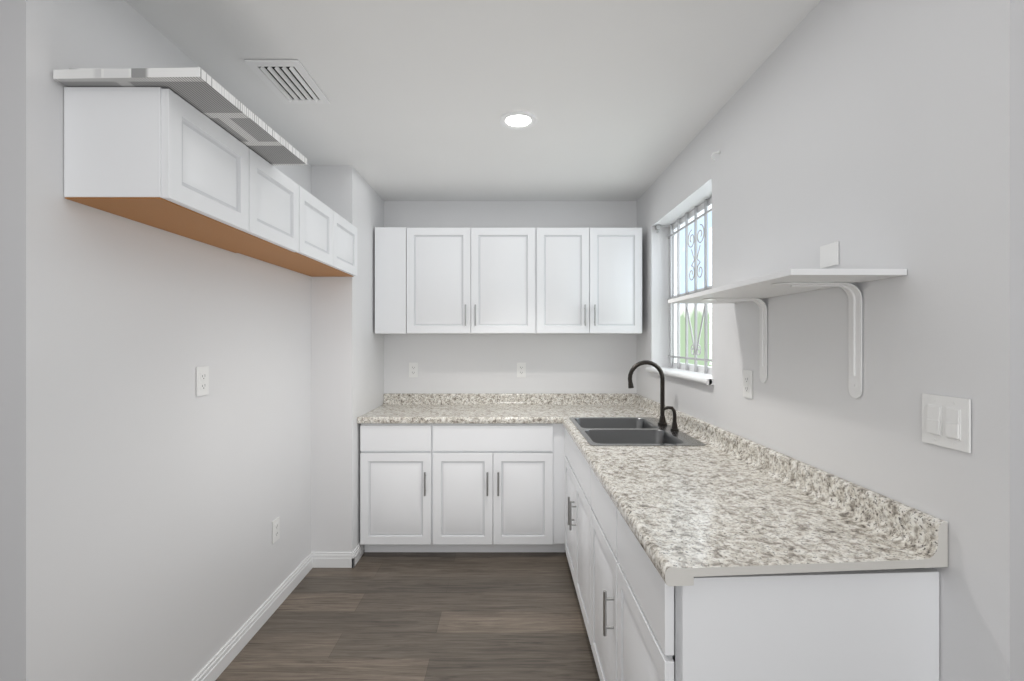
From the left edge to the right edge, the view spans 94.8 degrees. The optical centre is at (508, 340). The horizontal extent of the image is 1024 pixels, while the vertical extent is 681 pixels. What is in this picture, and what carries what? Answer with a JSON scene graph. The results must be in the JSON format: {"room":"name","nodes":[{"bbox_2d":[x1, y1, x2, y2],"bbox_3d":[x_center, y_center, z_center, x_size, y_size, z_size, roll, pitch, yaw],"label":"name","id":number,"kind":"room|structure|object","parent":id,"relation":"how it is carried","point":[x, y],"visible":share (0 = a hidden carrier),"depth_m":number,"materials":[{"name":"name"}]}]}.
{"room":"kitchen","nodes":[
{"label":"kitchen","id":0,"kind":"room"},
{"bbox_2d":[0,0,310,680],"bbox_3d":[-1.330,0.160,2.540,0.200,2.500,2.680,0,0,0],"label":"wall","id":1,"kind":"structure","parent":0,"point":[148,496],"depth_m":1.51,"materials":[{"name":"paint"}]},
{"bbox_2d":[64,87,255,234],"bbox_3d":[-1.084,-0.548,1.503,0.288,0.304,0.406,0,0,0],"label":"upper cabinet","id":2,"kind":"object","parent":1,"relation":"attached to","point":[168,160],"depth_m":1.30,"materials":[{"name":"white wood"}]},
{"bbox_2d":[53,67,306,164],"bbox_3d":[-1.015,-0.715,1.575,0.416,0.026,0.642,0,0,0],"label":"shelf","id":3,"kind":"object","parent":2,"relation":"on","point":[204,93],"visible":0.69,"depth_m":1.35,"materials":[{"name":"white wood"}]},
{"bbox_2d":[69,68,104,68],"bbox_3d":[-1.075,-0.742,1.610,0.308,0.026,0.610,0,0,0],"label":"box","id":4,"kind":"object","parent":3,"relation":"on","point":[86,68],"visible":0.08,"depth_m":1.31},
{"bbox_2d":[196,366,208,395],"bbox_3d":[-1.225,0.162,1.886,0.007,0.115,0.070,0,0,0],"label":"electrical outlet","id":5,"kind":"object","parent":1,"relation":"attached to","point":[202,380],"visible":1,"depth_m":1.88,"materials":[{"name":"white plastic"}]},
{"bbox_2d":[180,154,303,254],"bbox_3d":[-1.084,-0.548,1.910,0.288,0.304,0.408,0,0,0],"label":"upper cabinet","id":6,"kind":"object","parent":1,"relation":"attached to","point":[279,199],"depth_m":1.92,"materials":[{"name":"white wood"}]},
{"bbox_2d":[192,552,315,680],"bbox_3d":[-1.223,1.364,2.060,0.014,0.092,1.749,0,0,0],"label":"baseboard","id":7,"kind":"structure","parent":1,"relation":"attached to","point":[220,661],"depth_m":2.25,"materials":[{"name":"white wood"}]},
{"bbox_2d":[272,517,279,543],"bbox_3d":[-1.225,0.998,2.480,0.007,0.115,0.070,0,0,0],"label":"electrical outlet","id":8,"kind":"object","parent":1,"relation":"attached to","point":[275,529],"visible":1,"depth_m":2.47,"materials":[{"name":"white plastic"}]},
{"bbox_2d":[246,189,335,270],"bbox_3d":[-1.084,-0.548,2.318,0.288,0.304,0.408,0,0,0],"label":"upper cabinet","id":9,"kind":"object","parent":1,"relation":"attached to","point":[319,219],"depth_m":2.36,"materials":[{"name":"white wood"}]},
{"bbox_2d":[295,213,356,276],"bbox_3d":[-1.084,-0.548,2.725,0.288,0.304,0.406,0,0,0],"label":"upper cabinet","id":10,"kind":"object","parent":1,"relation":"attached to","point":[346,233],"depth_m":2.75,"materials":[{"name":"white wood"}]},
{"bbox_2d":[311,166,383,551],"bbox_3d":[-1.103,0.160,3.308,0.255,2.500,0.745,0,0,0],"label":"pillar","id":11,"kind":"structure","parent":0,"point":[347,366],"depth_m":2.94,"materials":[{"name":"paint"}]},
{"bbox_2d":[215,552,599,680],"bbox_3d":[0.000,1.460,0.540,5.200,0.100,6.680,0,0,0],"label":"floor","id":12,"kind":"structure","parent":0,"point":[443,616],"depth_m":2.34,"materials":[{"name":"brown wood"}]},
{"bbox_2d":[360,424,431,551],"bbox_3d":[-0.729,0.973,3.358,0.466,0.874,0.640,0,0,0],"label":"base cabinet","id":13,"kind":"object","parent":12,"relation":"on","point":[396,459],"depth_m":3.04,"materials":[{"name":"white wood"}]},
{"bbox_2d":[432,424,567,558],"bbox_3d":[-0.061,0.973,3.358,0.869,0.874,0.640,0,0,0],"label":"base cabinet","id":14,"kind":"object","parent":12,"relation":"on","point":[481,487],"depth_m":3.04,"materials":[{"name":"white wood"}]},
{"bbox_2d":[357,393,560,423],"bbox_3d":[-0.327,0.473,3.340,1.290,0.121,0.676,0,0,0],"label":"countertop","id":15,"kind":"structure","parent":14,"relation":"on","point":[397,408],"depth_m":3.39,"materials":[{"name":"stone"}]},
{"bbox_2d":[557,393,947,585],"bbox_3d":[0.658,0.473,2.350,0.680,0.121,2.656,0,0,0],"label":"countertop","id":16,"kind":"structure","parent":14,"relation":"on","point":[722,502],"depth_m":1.35,"materials":[{"name":"stone"}]},
{"bbox_2d":[570,417,705,445],"bbox_3d":[0.659,0.579,2.615,0.548,0.175,0.810,0,0,0],"label":"sink","id":17,"kind":"object","parent":16,"relation":"in","point":[622,431],"visible":0.44,"depth_m":2.59,"materials":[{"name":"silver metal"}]},
{"bbox_2d":[628,360,678,430],"bbox_3d":[0.811,0.303,2.657,0.232,0.375,0.240,0,0,0],"label":"faucet","id":18,"kind":"object","parent":16,"relation":"on","point":[662,418],"visible":1,"depth_m":2.74,"materials":[{"name":"brown metal"}]},
{"bbox_2d":[568,433,649,559],"bbox_3d":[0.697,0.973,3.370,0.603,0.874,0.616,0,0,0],"label":"base cabinet","id":19,"kind":"object","parent":12,"relation":"on","point":[597,530],"depth_m":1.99,"materials":[{"name":"white wood"}]},
{"bbox_2d":[125,0,820,200],"bbox_3d":[0.000,-1.140,0.540,5.200,0.100,6.680,0,0,0],"label":"ceiling","id":20,"kind":"structure","parent":0,"point":[624,100],"depth_m":1.96,"materials":[{"name":"paint"}]},
{"bbox_2d":[244,60,330,103],"bbox_3d":[-0.920,-1.081,1.990,0.210,0.014,0.330,0,0,0],"label":"ceiling vent","id":21,"kind":"object","parent":20,"relation":"in","point":[289,81],"visible":1,"depth_m":1.97,"materials":[{"name":"white metal"}]},
{"bbox_2d":[499,111,537,129],"bbox_3d":[0.047,-1.085,2.330,0.190,0.006,0.190,0,0,0],"label":"recessed light","id":22,"kind":"object","parent":20,"relation":"in","point":[518,120],"visible":1,"depth_m":2.33,"materials":[{"name":"white"}]},
{"bbox_2d":[384,201,636,392],"bbox_3d":[-0.015,0.160,3.780,2.430,2.500,0.200,0,0,0],"label":"wall","id":23,"kind":"structure","parent":0,"point":[555,363],"depth_m":3.68,"materials":[{"name":"paint"}]},
{"bbox_2d":[409,363,417,376],"bbox_3d":[-0.744,0.230,3.675,0.070,0.115,0.007,0,0,0],"label":"electrical outlet","id":24,"kind":"object","parent":23,"relation":"attached to","point":[413,369],"visible":1,"depth_m":3.67,"materials":[{"name":"white plastic"}]},
{"bbox_2d":[375,227,641,333],"bbox_3d":[-0.001,-0.430,3.505,1.916,0.760,0.346,0,0,0],"label":"upper cabinet","id":25,"kind":"object","parent":23,"relation":"attached to","point":[508,280],"visible":1,"depth_m":3.37,"materials":[{"name":"white wood"}]},
{"bbox_2d":[517,363,525,376],"bbox_3d":[0.098,0.230,3.675,0.070,0.115,0.007,0,0,0],"label":"electrical outlet","id":26,"kind":"object","parent":23,"relation":"attached to","point":[521,369],"visible":1,"depth_m":3.67,"materials":[{"name":"white plastic"}]},
{"bbox_2d":[637,0,1023,680],"bbox_3d":[1.100,0.160,2.310,0.200,2.500,2.740,0,0,0],"label":"wall","id":27,"kind":"structure","parent":0,"point":[877,134],"depth_m":1.24,"materials":[{"name":"paint"}]},
{"bbox_2d":[645,197,713,384],"bbox_3d":[1.065,-0.290,2.810,0.205,1.016,1.020,0,0,0],"label":"window","id":28,"kind":"structure","parent":27,"relation":"in","point":[695,372],"depth_m":2.91,"materials":[{"name":"white"}]},
{"bbox_2d":[655,225,660,232],"bbox_3d":[1.035,-0.774,3.269,0.030,0.048,0.038,0,0,0],"label":"curtain bracket","id":29,"kind":"object","parent":28,"relation":"attached to","point":[657,228],"visible":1,"depth_m":3.25,"materials":[{"name":"silver metal"}]},
{"bbox_2d":[711,151,719,160],"bbox_3d":[0.977,-0.873,2.230,0.041,0.048,0.014,0,0,0],"label":"hook","id":30,"kind":"object","parent":27,"relation":"attached to","point":[717,152],"visible":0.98,"depth_m":2.23,"materials":[{"name":"white plastic"}]},
{"bbox_2d":[743,370,752,398],"bbox_3d":[0.995,0.181,1.963,0.007,0.115,0.070,0,0,0],"label":"electrical outlet","id":31,"kind":"object","parent":27,"relation":"attached to","point":[747,383],"visible":1,"depth_m":1.95,"materials":[{"name":"white plastic"}]},
{"bbox_2d":[668,269,906,397],"bbox_3d":[0.852,-0.007,1.635,0.292,0.346,0.910,0,0,0],"label":"shelf","id":32,"kind":"object","parent":27,"relation":"attached to","point":[756,290],"visible":1,"depth_m":1.35,"materials":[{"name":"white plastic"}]},
{"bbox_2d":[820,241,838,267],"bbox_3d":[0.996,-0.265,1.465,0.005,0.070,0.080,0,0,0],"label":"blank wall plate","id":33,"kind":"object","parent":27,"relation":"attached to","point":[829,255],"visible":1,"depth_m":1.46,"materials":[{"name":"white plastic"}]},
{"bbox_2d":[922,393,970,452],"bbox_3d":[0.993,0.185,1.075,0.010,0.116,0.116,0,0,0],"label":"double light switch","id":34,"kind":"object","parent":27,"relation":"attached to","point":[946,421],"visible":1,"depth_m":1.06,"materials":[{"name":"white plastic"}]},
{"label":"outside","id":35,"kind":"structure","parent":0,"visible":0},
{"bbox_2d":[680,211,711,366],"bbox_3d":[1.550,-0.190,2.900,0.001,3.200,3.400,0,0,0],"label":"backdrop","id":36,"kind":"structure","parent":35,"point":[692,289],"depth_m":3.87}
]}

